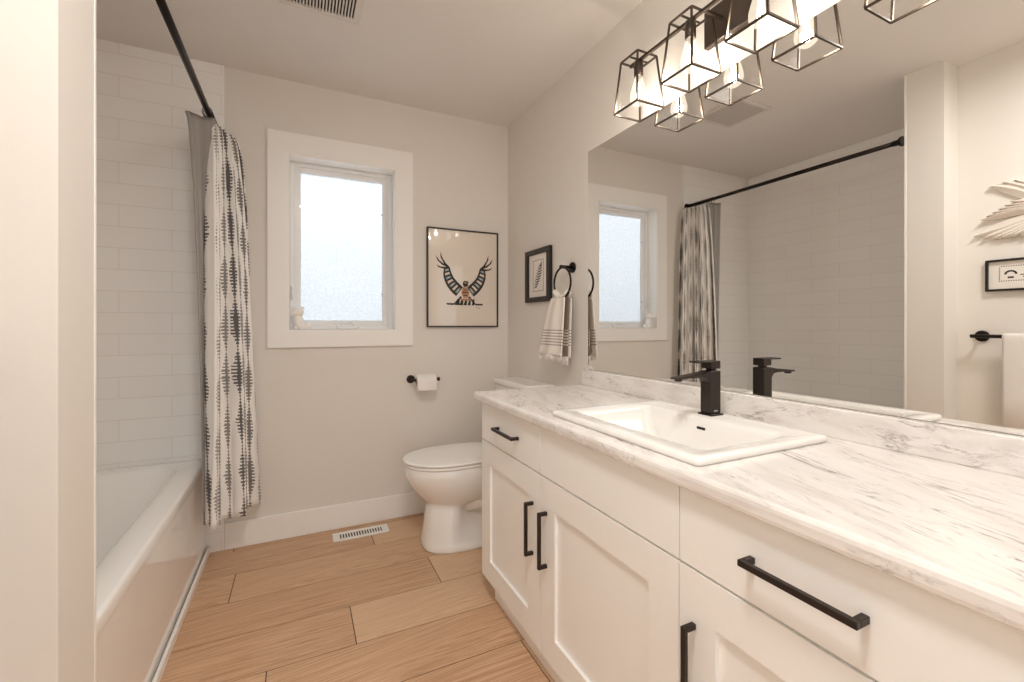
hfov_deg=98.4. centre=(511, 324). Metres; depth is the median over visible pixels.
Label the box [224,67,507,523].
wall
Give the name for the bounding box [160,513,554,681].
floor
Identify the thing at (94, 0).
trim
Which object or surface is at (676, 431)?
sink
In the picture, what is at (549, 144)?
wall
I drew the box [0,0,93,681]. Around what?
wall partition
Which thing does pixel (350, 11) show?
ceiling vent
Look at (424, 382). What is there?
toilet paper roll
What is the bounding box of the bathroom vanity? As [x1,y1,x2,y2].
[482,403,1023,681]
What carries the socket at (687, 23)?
attached to the vanity light
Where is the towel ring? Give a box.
[553,262,575,297]
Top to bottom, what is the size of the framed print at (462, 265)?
0.610 m
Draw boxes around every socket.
[634,59,642,78]
[685,19,695,41]
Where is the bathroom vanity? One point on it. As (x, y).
(609, 569)
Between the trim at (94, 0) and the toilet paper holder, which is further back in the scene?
the toilet paper holder
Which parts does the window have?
lock lever, frame, sash, pane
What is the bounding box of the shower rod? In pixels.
[155,0,213,117]
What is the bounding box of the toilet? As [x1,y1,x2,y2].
[403,376,554,553]
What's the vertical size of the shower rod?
0.054 m
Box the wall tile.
[96,38,223,552]
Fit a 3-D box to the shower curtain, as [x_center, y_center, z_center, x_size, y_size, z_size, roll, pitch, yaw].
[-1.343,-0.044,2.068,0.236,1.882,0.310,0,0,-11]
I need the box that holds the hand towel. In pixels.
[538,289,571,365]
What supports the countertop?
on the bathroom vanity
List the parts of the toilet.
seat lid, seat, bowl, tank, tank lid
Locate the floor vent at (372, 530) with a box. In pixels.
[332,524,389,542]
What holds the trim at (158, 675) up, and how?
attached to the bathtub
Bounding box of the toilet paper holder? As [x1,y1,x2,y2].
[407,375,439,382]
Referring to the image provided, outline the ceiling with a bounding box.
[96,0,641,127]
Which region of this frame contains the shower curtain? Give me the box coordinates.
[185,107,260,529]
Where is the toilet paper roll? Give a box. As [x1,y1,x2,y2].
[415,374,436,390]
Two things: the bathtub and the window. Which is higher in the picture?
the window
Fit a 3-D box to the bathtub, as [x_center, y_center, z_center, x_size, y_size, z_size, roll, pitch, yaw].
[-1.526,0.898,1.393,0.719,0.475,1.442,0,0,-26]
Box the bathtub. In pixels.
[96,459,205,681]
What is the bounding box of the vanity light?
[613,0,799,122]
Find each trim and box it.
[94,0,95,681]
[152,546,209,681]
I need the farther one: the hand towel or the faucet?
the hand towel
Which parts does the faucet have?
spout, lever, plate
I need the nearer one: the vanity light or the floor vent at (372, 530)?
the vanity light
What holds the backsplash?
attached to the wall at (549, 144)
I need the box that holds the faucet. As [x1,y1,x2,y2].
[670,360,723,416]
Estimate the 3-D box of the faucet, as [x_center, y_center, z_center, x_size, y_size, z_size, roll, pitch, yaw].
[0.545,0.190,1.312,0.178,0.164,0.052,0,0,-26]
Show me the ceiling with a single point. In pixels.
(486, 61)
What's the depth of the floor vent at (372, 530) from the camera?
2.41 m
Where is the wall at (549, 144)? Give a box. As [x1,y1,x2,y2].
[508,0,1023,436]
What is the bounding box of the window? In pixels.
[267,128,412,347]
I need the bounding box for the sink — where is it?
[553,400,827,465]
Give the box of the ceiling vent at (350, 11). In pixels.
[280,0,364,24]
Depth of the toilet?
2.21 m
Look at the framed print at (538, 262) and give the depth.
2.52 m
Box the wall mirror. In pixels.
[588,0,1023,435]
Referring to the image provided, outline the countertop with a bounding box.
[474,369,1023,631]
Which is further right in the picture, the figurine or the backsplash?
the backsplash
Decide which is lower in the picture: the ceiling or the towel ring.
the towel ring
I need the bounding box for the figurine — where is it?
[290,306,310,329]
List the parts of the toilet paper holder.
arm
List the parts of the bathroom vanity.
handle, drawer, door, handle, handle, drawer, door, handle, door, handle, drawer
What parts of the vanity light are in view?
lamp shade, bulb, bulb, lamp shade, arm, bulb, lamp shade, glass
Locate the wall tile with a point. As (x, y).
(148, 400)
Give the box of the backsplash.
[581,369,1023,477]
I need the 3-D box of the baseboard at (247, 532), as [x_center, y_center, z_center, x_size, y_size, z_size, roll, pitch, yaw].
[-0.739,1.069,2.576,1.585,0.135,0.014,0,0,-26]
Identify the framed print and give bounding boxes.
[426,226,497,326]
[525,245,551,302]
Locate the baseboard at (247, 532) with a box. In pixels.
[224,492,425,549]
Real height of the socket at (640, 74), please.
0.060 m
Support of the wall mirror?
attached to the wall at (549, 144)

